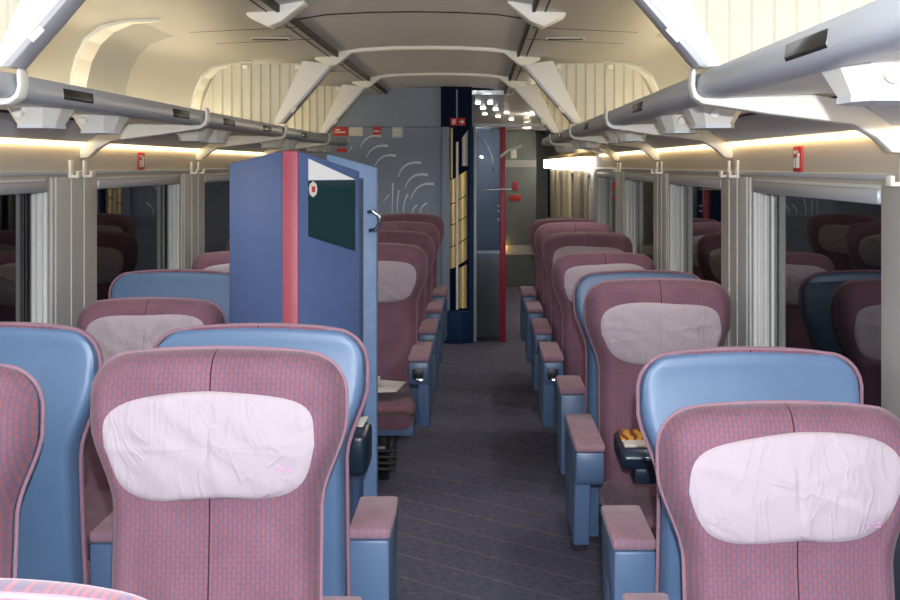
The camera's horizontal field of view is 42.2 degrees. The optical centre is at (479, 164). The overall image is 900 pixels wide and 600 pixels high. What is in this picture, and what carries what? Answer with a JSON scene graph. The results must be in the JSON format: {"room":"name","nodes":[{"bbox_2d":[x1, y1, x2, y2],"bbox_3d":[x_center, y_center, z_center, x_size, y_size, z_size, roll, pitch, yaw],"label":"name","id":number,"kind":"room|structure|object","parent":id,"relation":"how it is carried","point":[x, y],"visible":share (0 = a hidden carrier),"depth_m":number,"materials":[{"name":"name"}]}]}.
{"room":"train carriage","nodes":[
{"label":"train carriage","id":0,"kind":"room"},
{"bbox_2d":[0,143,258,322],"bbox_3d":[-1.800,0.655,8.700,0.120,1.990,20.600,0,0,0],"label":"wall","id":1,"kind":"structure","parent":0,"point":[13,157],"depth_m":5.29,"materials":[{"name":"beige plastic"}]},
{"bbox_2d":[0,179,47,322],"bbox_3d":[-1.775,0.453,3.940,0.094,0.795,1.520,0,0,0],"label":"window","id":2,"kind":"structure","parent":1,"relation":"in","point":[23,202],"depth_m":4.60,"materials":[{"name":"clear glass"}]},
{"bbox_2d":[49,176,96,327],"bbox_3d":[-1.732,0.450,4.990,0.015,0.800,0.556,0,0,0],"label":"curtain","id":3,"kind":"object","parent":1,"relation":"attached to","point":[72,201],"depth_m":4.93,"materials":[{"name":"grey fabric"}]},
{"bbox_2d":[0,168,229,176],"bbox_3d":[-1.725,0.459,8.700,0.030,0.872,20.600,0,0,0],"label":"trim","id":4,"kind":"structure","parent":1,"relation":"attached to","point":[2,173],"depth_m":5.36,"materials":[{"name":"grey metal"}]},
{"bbox_2d":[70,18,161,87],"bbox_3d":[-1.574,-0.443,5.030,0.372,0.418,0.180,0,0,0],"label":"trim","id":5,"kind":"structure","parent":1,"relation":"attached to","point":[91,43],"depth_m":5.02,"materials":[{"name":"white plastic"}]},
{"bbox_2d":[97,174,179,299],"bbox_3d":[-1.775,0.453,6.020,0.094,0.795,1.480,0,0,0],"label":"window","id":6,"kind":"structure","parent":1,"relation":"in","point":[138,217],"depth_m":6.07,"materials":[{"name":"clear glass"}]},
{"bbox_2d":[0,68,347,159],"bbox_3d":[-1.462,-0.140,4.800,0.555,0.220,11.600,0,0,0],"label":"luggage rack","id":7,"kind":"object","parent":1,"relation":"attached to","point":[37,111],"visible":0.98,"depth_m":4.66,"materials":[{"name":"grey metal"}]},
{"bbox_2d":[7,105,74,129],"bbox_3d":[-1.360,-0.151,3.611,0.170,0.078,0.278,0,0,0],"label":"reading lamp","id":8,"kind":"object","parent":7,"relation":"attached to","point":[34,117],"depth_m":3.53,"materials":[{"name":"white plastic"}]},
{"bbox_2d":[0,0,85,69],"bbox_3d":[-1.301,-0.445,3.044,0.809,0.389,0.112,0,0,0],"label":"ceiling light panel","id":9,"kind":"object","parent":7,"relation":"on","point":[27,27],"visible":0.98,"depth_m":3.00,"materials":[{"name":"white paint"}]},
{"bbox_2d":[28,25,44,42],"bbox_3d":[-1.137,-0.336,2.991,0.042,0.044,0.007,0,0,0],"label":"switch","id":10,"kind":"object","parent":9,"relation":"attached to","point":[34,31],"depth_m":2.99,"materials":[{"name":"white plastic"}]},
{"bbox_2d":[72,113,128,133],"bbox_3d":[-1.360,-0.151,4.181,0.170,0.078,0.278,0,0,0],"label":"reading lamp","id":11,"kind":"object","parent":7,"relation":"attached to","point":[88,123],"depth_m":4.10,"materials":[{"name":"white plastic"}]},
{"bbox_2d":[0,139,261,154],"bbox_3d":[-1.730,-0.087,4.800,0.016,0.014,11.600,0,0,0],"label":"light","id":12,"kind":"object","parent":7,"relation":"attached to","point":[84,145],"depth_m":5.70,"materials":[{"name":"yellow"}]},
{"bbox_2d":[0,103,335,145],"bbox_3d":[-1.500,-0.184,4.800,0.480,0.020,11.600,0,0,0],"label":"shelf","id":13,"kind":"object","parent":7,"relation":"attached to","point":[131,123],"depth_m":5.05,"materials":[{"name":"white metal"}]},
{"bbox_2d":[177,128,213,141],"bbox_3d":[-1.360,-0.151,5.541,0.170,0.078,0.278,0,0,0],"label":"reading lamp","id":14,"kind":"object","parent":7,"relation":"attached to","point":[202,135],"depth_m":5.46,"materials":[{"name":"white plastic"}]},
{"bbox_2d":[199,130,231,142],"bbox_3d":[-1.360,-0.151,5.941,0.170,0.078,0.278,0,0,0],"label":"reading lamp","id":15,"kind":"object","parent":7,"relation":"attached to","point":[217,136],"depth_m":5.86,"materials":[{"name":"white plastic"}]},
{"bbox_2d":[202,61,333,123],"bbox_3d":[-1.301,-0.445,7.174,0.809,0.389,0.112,0,0,0],"label":"ceiling light panel","id":16,"kind":"object","parent":7,"relation":"on","point":[271,93],"visible":0.84,"depth_m":7.17,"materials":[{"name":"white paint"}]},
{"bbox_2d":[260,139,284,147],"bbox_3d":[-1.360,-0.151,7.611,0.170,0.078,0.278,0,0,0],"label":"reading lamp","id":17,"kind":"object","parent":7,"relation":"attached to","point":[277,143],"depth_m":7.53,"materials":[{"name":"white plastic"}]},
{"bbox_2d":[276,139,297,148],"bbox_3d":[-1.360,-0.151,8.141,0.170,0.078,0.278,0,0,0],"label":"reading lamp","id":18,"kind":"object","parent":7,"relation":"attached to","point":[288,143],"depth_m":8.06,"materials":[{"name":"white plastic"}]},
{"bbox_2d":[274,84,365,132],"bbox_3d":[-1.301,-0.445,9.234,0.809,0.389,0.112,0,0,0],"label":"ceiling light panel","id":19,"kind":"object","parent":7,"relation":"on","point":[324,108],"visible":0.49,"depth_m":9.23,"materials":[{"name":"white paint"}]},
{"bbox_2d":[180,173,204,268],"bbox_3d":[-1.732,0.450,7.050,0.015,0.800,0.556,0,0,0],"label":"trim","id":20,"kind":"structure","parent":1,"relation":"attached to","point":[192,186],"depth_m":6.99,"materials":[{"name":"grey plastic"}]},
{"bbox_2d":[205,173,229,252],"bbox_3d":[-1.775,0.453,8.080,0.094,0.795,1.480,0,0,0],"label":"window","id":21,"kind":"structure","parent":1,"relation":"in","point":[217,185],"depth_m":7.98,"materials":[{"name":"clear glass"}]},
{"bbox_2d":[191,61,252,109],"bbox_3d":[-1.574,-0.443,7.100,0.372,0.418,0.180,0,0,0],"label":"trim","id":22,"kind":"structure","parent":1,"relation":"attached to","point":[206,76],"depth_m":7.08,"materials":[{"name":"white plastic"}]},
{"bbox_2d":[87,23,172,94],"bbox_3d":[-1.613,-0.449,5.415,0.294,0.423,0.570,0,0,0],"label":"trim","id":23,"kind":"structure","parent":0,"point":[111,67],"depth_m":5.40,"materials":[{"name":"grey plastic"}]},
{"bbox_2d":[0,0,384,109],"bbox_3d":[-1.325,-0.497,8.700,0.890,0.395,20.600,0,0,0],"label":"ceiling","id":24,"kind":"structure","parent":0,"point":[168,71],"depth_m":5.79,"materials":[{"name":"beige plastic"}]},
{"bbox_2d":[189,27,637,71],"bbox_3d":[-0.320,-0.653,5.704,2.160,0.030,8.208,0,0,0],"label":"air vent","id":25,"kind":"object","parent":24,"relation":"attached to","point":[286,27],"depth_m":6.15,"materials":[{"name":"black"}]},
{"bbox_2d":[297,87,440,285],"bbox_3d":[-1.052,0.463,10.910,1.376,2.375,0.060,0,0,0],"label":"wall","id":26,"kind":"structure","parent":0,"point":[416,110],"depth_m":10.88,"materials":[{"name":"laminate"}]},
{"bbox_2d":[347,135,433,212],"bbox_3d":[-0.858,0.096,10.877,0.860,0.760,0.006,0,0,0],"label":"wall decoration","id":27,"kind":"object","parent":26,"relation":"attached to","point":[383,145],"depth_m":10.88,"materials":[{"name":"white"}]},
{"bbox_2d":[441,86,471,126],"bbox_3d":[-0.219,-0.542,10.877,0.289,0.376,0.126,0,0,0],"label":"trim","id":28,"kind":"structure","parent":26,"relation":"attached to","point":[456,102],"depth_m":10.82,"materials":[{"name":"blue laminate"}]},
{"bbox_2d":[441,127,473,343],"bbox_3d":[-0.210,0.648,10.845,0.298,2.004,0.169,0,0,0],"label":"door","id":29,"kind":"structure","parent":26,"relation":"attached to","point":[457,143],"depth_m":10.84,"materials":[{"name":"metal"}]},
{"bbox_2d":[274,0,532,90],"bbox_3d":[-0.320,-0.734,4.650,1.120,0.088,12.500,0,0,0],"label":"ceiling","id":30,"kind":"structure","parent":0,"point":[344,32],"depth_m":6.42,"materials":[{"name":"beige plastic"}]},
{"bbox_2d":[250,0,386,93],"bbox_3d":[-0.895,-0.680,4.650,0.060,0.040,12.500,0,0,0],"label":"trim","id":31,"kind":"structure","parent":30,"relation":"attached to","point":[272,4],"depth_m":6.25,"materials":[{"name":"black"}]},
{"bbox_2d":[246,1,565,28],"bbox_3d":[-0.320,-0.657,5.100,1.380,0.117,0.120,0,0,0],"label":"trim","id":32,"kind":"structure","parent":30,"relation":"attached to","point":[271,19],"depth_m":5.04,"materials":[{"name":"white plastic"}]},
{"bbox_2d":[297,11,521,19],"bbox_3d":[-0.320,-0.712,5.530,1.120,0.052,0.020,0,0,0],"label":"trim","id":33,"kind":"structure","parent":30,"relation":"attached to","point":[385,11],"depth_m":5.52,"materials":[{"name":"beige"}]},
{"bbox_2d":[315,46,540,66],"bbox_3d":[-0.320,-0.670,7.175,1.380,0.141,0.090,0,0,0],"label":"trim","id":34,"kind":"structure","parent":30,"relation":"attached to","point":[342,55],"depth_m":7.13,"materials":[{"name":"white plastic"}]},
{"bbox_2d":[352,73,526,88],"bbox_3d":[-0.320,-0.670,9.235,1.380,0.141,0.090,0,0,0],"label":"trim","id":35,"kind":"structure","parent":30,"relation":"attached to","point":[373,80],"depth_m":9.19,"materials":[{"name":"white plastic"}]},
{"bbox_2d":[504,0,550,93],"bbox_3d":[0.255,-0.680,4.650,0.060,0.040,12.500,0,0,0],"label":"trim","id":36,"kind":"structure","parent":30,"relation":"attached to","point":[535,3],"depth_m":6.19,"materials":[{"name":"black"}]},
{"bbox_2d":[378,285,602,599],"bbox_3d":[-0.320,1.670,8.700,3.080,0.040,20.600,0,0,0],"label":"floor","id":37,"kind":"structure","parent":0,"point":[480,490],"depth_m":5.86,"materials":[{"name":"carpet"}]},
{"bbox_2d":[0,364,44,578],"bbox_3d":[-1.236,1.040,2.328,0.597,1.219,0.638,0,0,0],"label":"seat","id":38,"kind":"object","parent":37,"relation":"on","point":[22,413],"visible":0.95,"depth_m":2.53,"materials":[{"name":"pink"}]},
{"bbox_2d":[0,322,113,588],"bbox_3d":[-1.226,1.025,3.244,0.617,1.249,0.640,0,0,0],"label":"seat","id":39,"kind":"object","parent":37,"relation":"on","point":[65,361],"visible":0.53,"depth_m":2.96,"materials":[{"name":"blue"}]},
{"bbox_2d":[0,578,146,599],"bbox_3d":[-0.560,1.039,1.442,0.644,1.221,0.638,0,0,0],"label":"seat","id":40,"kind":"object","parent":37,"relation":"on","point":[10,588],"visible":1,"depth_m":1.20,"materials":[{"name":"pink"}]},
{"bbox_2d":[77,297,226,560],"bbox_3d":[-1.285,1.077,4.169,0.640,1.146,0.672,0,0,0],"label":"seat","id":41,"kind":"object","parent":37,"relation":"on","point":[119,325],"visible":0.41,"depth_m":4.34,"materials":[{"name":"pink"}]},
{"bbox_2d":[85,487,112,560],"bbox_3d":[-1.250,1.254,4.093,0.490,0.153,0.520,0,0,0],"label":"armrest","id":42,"kind":"object","parent":41,"relation":"on","point":[99,500],"depth_m":4.07,"materials":[{"name":"pink fabric"}]},
{"bbox_2d":[108,269,229,323],"bbox_3d":[-1.226,1.040,5.082,0.617,1.220,0.638,0,0,0],"label":"seat","id":43,"kind":"object","parent":37,"relation":"on","point":[211,285],"visible":0.19,"depth_m":4.80,"materials":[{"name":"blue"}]},
{"bbox_2d":[191,251,229,271],"bbox_3d":[-1.236,1.053,5.949,0.597,1.194,0.636,0,0,0],"label":"seat","id":44,"kind":"object","parent":37,"relation":"on","point":[216,261],"visible":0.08,"depth_m":6.12,"materials":[{"name":"pink"}]},
{"bbox_2d":[90,346,361,599],"bbox_3d":[-0.576,1.025,2.326,0.624,1.249,0.640,0,0,0],"label":"seat","id":45,"kind":"object","parent":37,"relation":"on","point":[218,462],"visible":1,"depth_m":2.48,"materials":[{"name":"pink"}]},
{"bbox_2d":[153,323,398,599],"bbox_3d":[-0.560,1.029,3.273,0.644,1.242,0.639,0,0,0],"label":"seat","id":46,"kind":"object","parent":37,"relation":"on","point":[360,557],"visible":0.21,"depth_m":3.00,"materials":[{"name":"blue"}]},
{"bbox_2d":[230,151,381,515],"bbox_3d":[-0.647,0.800,4.338,0.550,1.700,0.565,0,0,0],"label":"storage cabinet","id":47,"kind":"object","parent":37,"relation":"on","point":[304,227],"visible":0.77,"depth_m":4.18,"materials":[{"name":"blue plastic"}]},
{"bbox_2d":[349,422,371,524],"bbox_3d":[-0.415,1.260,3.960,0.080,0.740,0.220,0,0,0],"label":"tray","id":48,"kind":"object","parent":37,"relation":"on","point":[360,455],"visible":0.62,"depth_m":3.86,"materials":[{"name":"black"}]},
{"bbox_2d":[378,243,432,479],"bbox_3d":[-0.570,1.037,6.107,0.624,1.226,0.638,0,0,0],"label":"seat","id":49,"kind":"object","parent":37,"relation":"on","point":[402,268],"visible":0.38,"depth_m":6.24,"materials":[{"name":"pink"}]},
{"bbox_2d":[378,438,396,472],"bbox_3d":[-0.570,1.424,5.728,0.332,0.122,0.245,0,0,0],"label":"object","id":50,"kind":"object","parent":49,"relation":"attached to","point":[381,449],"visible":0.41,"depth_m":5.64,"materials":[{"name":"black rubber"}]},
{"bbox_2d":[378,376,406,391],"bbox_3d":[-0.520,1.125,5.970,0.280,0.050,0.220,0,0,0],"label":"newspaper","id":51,"kind":"object","parent":49,"relation":"on","point":[383,385],"visible":0.46,"depth_m":5.97,"materials":[{"name":"white paper"}]},
{"bbox_2d":[378,386,416,429],"bbox_3d":[-0.570,1.254,6.048,0.490,0.153,0.520,0,0,0],"label":"seat cushion","id":52,"kind":"object","parent":49,"relation":"on","point":[397,410],"depth_m":5.81,"materials":[{"name":"purple fabric"}]},
{"bbox_2d":[378,230,438,436],"bbox_3d":[-0.570,1.030,7.077,0.624,1.240,0.639,0,0,0],"label":"seat","id":53,"kind":"object","parent":37,"relation":"on","point":[428,328],"visible":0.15,"depth_m":7.24,"materials":[{"name":"pink"}]},
{"bbox_2d":[378,221,443,362],"bbox_3d":[-0.570,1.025,8.056,0.624,1.249,0.640,0,0,0],"label":"seat","id":54,"kind":"object","parent":37,"relation":"on","point":[434,308],"visible":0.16,"depth_m":8.23,"materials":[{"name":"pink"}]},
{"bbox_2d":[380,213,447,340],"bbox_3d":[-0.570,1.017,9.046,0.624,1.266,0.641,0,0,0],"label":"seat","id":55,"kind":"object","parent":37,"relation":"on","point":[438,292],"visible":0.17,"depth_m":9.22,"materials":[{"name":"pink"}]},
{"bbox_2d":[477,128,499,336],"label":"door","id":56,"kind":"structure","parent":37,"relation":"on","point":[488,139],"depth_m":11.20,"materials":[{"name":"blue laminate"}]},
{"bbox_2d":[474,123,544,341],"bbox_3d":[0.520,0.630,10.876,1.161,2.039,0.128,0,0,0],"label":"glass wall","id":57,"kind":"structure","parent":37,"relation":"on","point":[503,151],"depth_m":10.87,"materials":[{"name":"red metal"}]},
{"bbox_2d":[506,131,535,284],"bbox_3d":[0.185,0.590,16.240,1.170,2.120,0.520,0,0,0],"label":"wall","id":58,"kind":"structure","parent":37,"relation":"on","point":[520,162],"depth_m":16.00,"materials":[{"name":"white plastic"}]},
{"bbox_2d":[520,218,596,340],"bbox_3d":[0.653,1.035,9.047,0.667,1.229,0.638,0,0,0],"label":"seat","id":59,"kind":"object","parent":37,"relation":"on","point":[526,292],"visible":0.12,"depth_m":9.22,"materials":[{"name":"pink"}]},
{"bbox_2d":[525,222,613,362],"bbox_3d":[0.653,1.028,8.057,0.667,1.244,0.639,0,0,0],"label":"seat","id":60,"kind":"object","parent":37,"relation":"on","point":[533,308],"visible":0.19,"depth_m":8.23,"materials":[{"name":"pink"}]},
{"bbox_2d":[531,231,632,390],"bbox_3d":[0.653,1.034,7.077,0.667,1.232,0.638,0,0,0],"label":"seat","id":61,"kind":"object","parent":37,"relation":"on","point":[555,245],"visible":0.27,"depth_m":7.24,"materials":[{"name":"pink"}]},
{"bbox_2d":[538,252,655,426],"bbox_3d":[0.653,1.062,6.109,0.667,1.176,0.635,0,0,0],"label":"seat","id":62,"kind":"object","parent":37,"relation":"on","point":[566,270],"visible":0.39,"depth_m":6.26,"materials":[{"name":"pink"}]},
{"bbox_2d":[556,270,700,474],"bbox_3d":[0.670,1.048,5.232,0.644,1.204,0.637,0,0,0],"label":"seat","id":63,"kind":"object","parent":37,"relation":"on","point":[572,397],"visible":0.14,"depth_m":4.97,"materials":[{"name":"blue plastic"}]},
{"bbox_2d":[565,278,730,565],"bbox_3d":[0.663,1.043,4.248,0.667,1.214,0.638,0,0,0],"label":"seat","id":64,"kind":"object","parent":37,"relation":"on","point":[630,322],"visible":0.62,"depth_m":4.39,"materials":[{"name":"pink"}]},
{"bbox_2d":[600,480,656,553],"bbox_3d":[0.685,1.254,4.189,0.490,0.153,0.520,0,0,0],"label":"seat cushion","id":65,"kind":"object","parent":64,"relation":"on","point":[612,492],"depth_m":4.20,"materials":[{"name":"pink fabric"}]},
{"bbox_2d":[614,432,655,483],"bbox_3d":[0.579,1.025,4.063,0.195,0.130,0.287,0,0,0],"label":"tray","id":66,"kind":"object","parent":64,"relation":"on","point":[638,461],"visible":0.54,"depth_m":3.95,"materials":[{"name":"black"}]},
{"bbox_2d":[617,429,646,447],"bbox_3d":[0.574,0.953,4.070,0.167,0.010,0.230,0,0,0],"label":"magazine","id":67,"kind":"object","parent":66,"relation":"on","point":[630,438],"visible":0.49,"depth_m":4.04,"materials":[{"name":"paper"}]},
{"bbox_2d":[628,469,655,483],"bbox_3d":[0.591,1.060,4.085,0.130,0.060,0.210,0,0,0],"label":"tray","id":68,"kind":"object","parent":66,"relation":"on","point":[640,476],"depth_m":3.98,"materials":[{"name":"blue"}]},
{"bbox_2d":[601,346,863,599],"bbox_3d":[0.665,1.053,3.181,0.644,1.194,0.636,0,0,0],"label":"seat","id":69,"kind":"object","parent":37,"relation":"on","point":[670,381],"visible":0.38,"depth_m":2.90,"materials":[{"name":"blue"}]},
{"bbox_2d":[622,400,899,599],"bbox_3d":[0.654,1.088,2.320,0.667,1.124,0.669,0,0,0],"label":"seat","id":70,"kind":"object","parent":37,"relation":"on","point":[763,499],"visible":1,"depth_m":2.48,"materials":[{"name":"pink"}]},
{"bbox_2d":[441,90,548,130],"bbox_3d":[-0.320,-0.585,13.420,2.840,0.230,4.960,0,0,0],"label":"ceiling","id":71,"kind":"structure","parent":0,"point":[518,110],"depth_m":12.12,"materials":[{"name":"silver metal"}]},
{"bbox_2d":[536,131,547,219],"bbox_3d":[-0.320,0.450,18.975,2.840,2.400,0.050,0,0,0],"label":"wall","id":72,"kind":"structure","parent":0,"point":[541,151],"depth_m":18.95,"materials":[{"name":"grey plastic"}]},
{"bbox_2d":[506,0,698,136],"bbox_3d":[0.685,-0.497,8.700,0.890,0.395,20.600,0,0,0],"label":"ceiling","id":73,"kind":"structure","parent":0,"point":[643,48],"depth_m":6.03,"materials":[{"name":"grey plastic"}]},
{"bbox_2d":[548,137,899,345],"bbox_3d":[1.160,0.655,8.700,0.120,1.990,20.600,0,0,0],"label":"wall","id":74,"kind":"structure","parent":0,"point":[859,154],"depth_m":4.32,"materials":[{"name":"beige plastic"}]},
{"bbox_2d":[559,169,561,217],"bbox_3d":[1.135,0.453,16.350,0.094,0.795,1.520,0,0,0],"label":"window","id":75,"kind":"structure","parent":74,"relation":"in","point":[559,169],"depth_m":17.02,"materials":[{"name":"clear glass"}]},
{"bbox_2d":[550,169,553,217],"bbox_3d":[1.040,0.430,16.750,0.051,0.740,0.300,0,0,0],"label":"curtain","id":76,"kind":"object","parent":75,"relation":"hanging from","point":[551,170],"visible":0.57,"depth_m":16.63,"materials":[{"name":"beige fabric"}]},
{"bbox_2d":[554,169,558,217],"bbox_3d":[1.040,0.430,15.850,0.051,0.740,0.300,0,0,0],"label":"curtain","id":77,"kind":"object","parent":75,"relation":"hanging from","point":[556,171],"visible":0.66,"depth_m":15.70,"materials":[{"name":"beige fabric"}]},
{"bbox_2d":[542,152,594,169],"bbox_3d":[1.035,-0.035,14.700,0.130,0.170,7.100,0,0,0],"label":"ceiling light","id":78,"kind":"object","parent":74,"relation":"attached to","point":[576,161],"visible":1,"depth_m":12.63,"materials":[{"name":"white plastic"}]},
{"bbox_2d":[544,157,591,169],"bbox_3d":[1.035,-0.015,14.700,0.090,0.130,7.000,0,0,0],"label":"diffuser","id":79,"kind":"object","parent":78,"relation":"attached to","point":[572,163],"depth_m":12.91,"materials":[{"name":"white plastic"}]},
{"bbox_2d":[566,169,573,217],"bbox_3d":[1.135,0.453,14.250,0.094,0.795,1.520,0,0,0],"label":"window","id":80,"kind":"structure","parent":74,"relation":"in","point":[566,169],"depth_m":14.66,"materials":[{"name":"clear glass"}]},
{"bbox_2d":[560,170,564,217],"bbox_3d":[1.040,0.430,14.650,0.051,0.740,0.300,0,0,0],"label":"curtain","id":81,"kind":"object","parent":80,"relation":"hanging from","point":[562,172],"visible":0.63,"depth_m":14.51,"materials":[{"name":"beige fabric"}]},
{"bbox_2d":[565,170,570,217],"bbox_3d":[1.040,0.430,13.750,0.051,0.740,0.300,0,0,0],"label":"curtain","id":82,"kind":"object","parent":80,"relation":"hanging from","point":[567,172],"visible":0.66,"depth_m":13.61,"materials":[{"name":"beige fabric"}]},
{"bbox_2d":[579,170,590,218],"bbox_3d":[1.135,0.453,12.185,0.094,0.795,1.450,0,0,0],"label":"window","id":83,"kind":"structure","parent":74,"relation":"in","point":[589,171],"depth_m":12.38,"materials":[{"name":"clear glass"}]},
{"bbox_2d":[573,171,579,217],"bbox_3d":[1.040,0.430,12.550,0.051,0.740,0.300,0,0,0],"label":"curtain","id":84,"kind":"object","parent":83,"relation":"hanging from","point":[576,174],"visible":0.66,"depth_m":12.41,"materials":[{"name":"beige fabric"}]},
{"bbox_2d":[580,171,587,218],"bbox_3d":[1.040,0.430,11.700,0.051,0.740,0.300,0,0,0],"label":"curtain","id":85,"kind":"object","parent":83,"relation":"hanging from","point":[583,174],"visible":0.66,"depth_m":11.55,"materials":[{"name":"beige fabric"}]},
{"bbox_2d":[591,170,597,222],"bbox_3d":[1.093,0.450,11.170,0.015,0.800,0.556,0,0,0],"label":"trim","id":86,"kind":"structure","parent":74,"relation":"attached to","point":[594,179],"depth_m":11.09,"materials":[{"name":"grey plastic"}]},
{"bbox_2d":[597,171,614,232],"bbox_3d":[1.135,0.453,10.140,0.094,0.795,1.480,0,0,0],"label":"window","id":87,"kind":"structure","parent":74,"relation":"in","point":[606,179],"depth_m":10.64,"materials":[{"name":"clear glass"}]},
{"bbox_2d":[615,171,624,234],"bbox_3d":[1.093,0.450,9.110,0.015,0.800,0.556,0,0,0],"label":"trim","id":88,"kind":"structure","parent":74,"relation":"attached to","point":[619,176],"depth_m":9.04,"materials":[{"name":"grey"}]},
{"bbox_2d":[602,61,658,92],"bbox_3d":[0.934,-0.443,7.100,0.372,0.418,0.180,0,0,0],"label":"trim","id":89,"kind":"structure","parent":74,"relation":"attached to","point":[649,77],"depth_m":7.08,"materials":[{"name":"white plastic"}]},
{"bbox_2d":[624,172,652,260],"bbox_3d":[1.135,0.453,8.080,0.094,0.795,1.480,0,0,0],"label":"window","id":90,"kind":"structure","parent":74,"relation":"in","point":[639,186],"depth_m":8.40,"materials":[{"name":"clear glass"}]},
{"bbox_2d":[653,173,668,270],"bbox_3d":[1.093,0.450,7.050,0.015,0.800,0.556,0,0,0],"label":"trim","id":91,"kind":"structure","parent":74,"relation":"attached to","point":[660,181],"depth_m":6.99,"materials":[{"name":"grey plastic"}]},
{"bbox_2d":[669,175,720,284],"bbox_3d":[1.135,0.453,6.020,0.094,0.795,1.480,0,0,0],"label":"window","id":92,"kind":"structure","parent":74,"relation":"in","point":[695,201],"depth_m":6.23,"materials":[{"name":"clear glass"}]},
{"bbox_2d":[542,0,899,160],"bbox_3d":[0.823,-0.140,4.800,0.555,0.220,11.600,0,0,0],"label":"luggage rack","id":93,"kind":"object","parent":74,"relation":"attached to","point":[838,77],"visible":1,"depth_m":3.01,"materials":[{"name":"grey metal"}]},
{"bbox_2d":[513,84,576,132],"bbox_3d":[0.661,-0.445,9.234,0.808,0.389,0.112,0,0,0],"label":"ceiling light panel","id":94,"kind":"object","parent":93,"relation":"on","point":[532,95],"visible":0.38,"depth_m":9.20,"materials":[{"name":"white paint"}]},
{"bbox_2d":[571,140,591,148],"bbox_3d":[0.720,-0.151,8.141,0.170,0.078,0.278,0,0,0],"label":"reading lamp","id":95,"kind":"object","parent":93,"relation":"attached to","point":[575,143],"depth_m":8.07,"materials":[{"name":"white plastic"}]},
{"bbox_2d":[522,61,649,123],"bbox_3d":[0.661,-0.445,7.174,0.808,0.389,0.112,0,0,0],"label":"ceiling light panel","id":96,"kind":"object","parent":93,"relation":"on","point":[582,92],"visible":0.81,"depth_m":7.17,"materials":[{"name":"white paint"}]},
{"bbox_2d":[578,140,600,147],"bbox_3d":[0.720,-0.151,7.611,0.170,0.078,0.278,0,0,0],"label":"reading lamp","id":97,"kind":"object","parent":93,"relation":"attached to","point":[584,144],"depth_m":7.53,"materials":[{"name":"white plastic"}]},
{"bbox_2d":[604,130,633,142],"bbox_3d":[0.720,-0.151,5.941,0.170,0.078,0.278,0,0,0],"label":"reading lamp","id":98,"kind":"object","parent":93,"relation":"attached to","point":[610,134],"depth_m":5.87,"materials":[{"name":"white plastic"}]},
{"bbox_2d":[613,129,646,141],"bbox_3d":[0.720,-0.151,5.541,0.170,0.078,0.278,0,0,0],"label":"reading lamp","id":99,"kind":"object","parent":93,"relation":"attached to","point":[623,136],"depth_m":5.46,"materials":[{"name":"white plastic"}]},
{"bbox_2d":[655,114,698,133],"bbox_3d":[0.720,-0.151,4.181,0.170,0.078,0.278,0,0,0],"label":"reading lamp","id":100,"kind":"object","parent":93,"relation":"attached to","point":[669,123],"depth_m":4.10,"materials":[{"name":"white plastic"}]},
{"bbox_2d":[682,106,740,129],"bbox_3d":[0.720,-0.151,3.611,0.170,0.078,0.278,0,0,0],"label":"reading lamp","id":101,"kind":"object","parent":93,"relation":"attached to","point":[699,117],"depth_m":3.53,"materials":[{"name":"white plastic"}]},
{"bbox_2d":[551,50,899,145],"bbox_3d":[0.860,-0.184,4.800,0.480,0.020,11.600,0,0,0],"label":"shelf","id":102,"kind":"object","parent":93,"relation":"attached to","point":[812,87],"depth_m":3.01,"materials":[{"name":"white metal"}]},
{"bbox_2d":[599,129,899,155],"bbox_3d":[1.090,-0.087,4.800,0.016,0.014,11.600,0,0,0],"label":"light","id":103,"kind":"object","parent":93,"relation":"attached to","point":[728,145],"depth_m":4.41,"materials":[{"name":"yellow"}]},
{"bbox_2d":[633,0,874,69],"bbox_3d":[0.661,-0.445,3.044,0.808,0.389,0.112,0,0,0],"label":"ceiling light panel","id":104,"kind":"object","parent":93,"relation":"on","point":[707,34],"visible":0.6,"depth_m":3.04,"materials":[{"name":"white paint"}]},
{"bbox_2d":[666,25,681,41],"bbox_3d":[0.497,-0.336,2.991,0.042,0.044,0.007,0,0,0],"label":"switch","id":105,"kind":"object","parent":104,"relation":"attached to","point":[675,31],"depth_m":2.99,"materials":[{"name":"white plastic"}]},
{"bbox_2d":[821,61,899,105],"bbox_3d":[0.720,-0.151,2.111,0.170,0.078,0.278,0,0,0],"label":"reading lamp","id":106,"kind":"object","parent":93,"relation":"attached to","point":[861,83],"depth_m":2.03,"materials":[{"name":"white plastic"}]},
{"bbox_2d":[721,177,751,346],"bbox_3d":[1.093,0.450,4.990,0.015,0.800,0.556,0,0,0],"label":"curtain","id":107,"kind":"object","parent":74,"relation":"attached to","point":[736,193],"depth_m":4.93,"materials":[{"name":"grey fabric"}]},
{"bbox_2d":[592,167,898,180],"bbox_3d":[1.085,0.459,8.700,0.030,0.872,20.600,0,0,0],"label":"trim","id":108,"kind":"structure","parent":74,"relation":"attached to","point":[825,175],"depth_m":4.10,"materials":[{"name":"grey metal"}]},
{"bbox_2d":[793,146,802,171],"bbox_3d":[1.095,-0.020,4.020,0.010,0.090,0.100,0,0,0],"label":"sign","id":109,"kind":"object","parent":74,"relation":"attached to","point":[797,150],"visible":1,"depth_m":4.00,"materials":[{"name":"red plastic"}]},
{"bbox_2d":[752,179,880,406],"bbox_3d":[1.135,0.453,3.940,0.094,0.795,1.520,0,0,0],"label":"window","id":110,"kind":"structure","parent":74,"relation":"in","point":[817,245],"depth_m":3.97,"materials":[{"name":"clear glass"}]},
{"bbox_2d":[881,183,899,418],"bbox_3d":[1.093,0.450,2.890,0.015,0.800,0.556,0,0,0],"label":"curtain","id":111,"kind":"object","parent":74,"relation":"attached to","point":[890,196],"depth_m":3.08,"materials":[{"name":"grey fabric"}]},
{"bbox_2d":[893,532,899,599],"bbox_3d":[1.094,1.270,8.700,0.012,0.760,20.600,0,0,0],"label":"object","id":112,"kind":"structure","parent":74,"relation":"attached to","point":[896,560],"depth_m":3.04,"materials":[{"name":"grey"}]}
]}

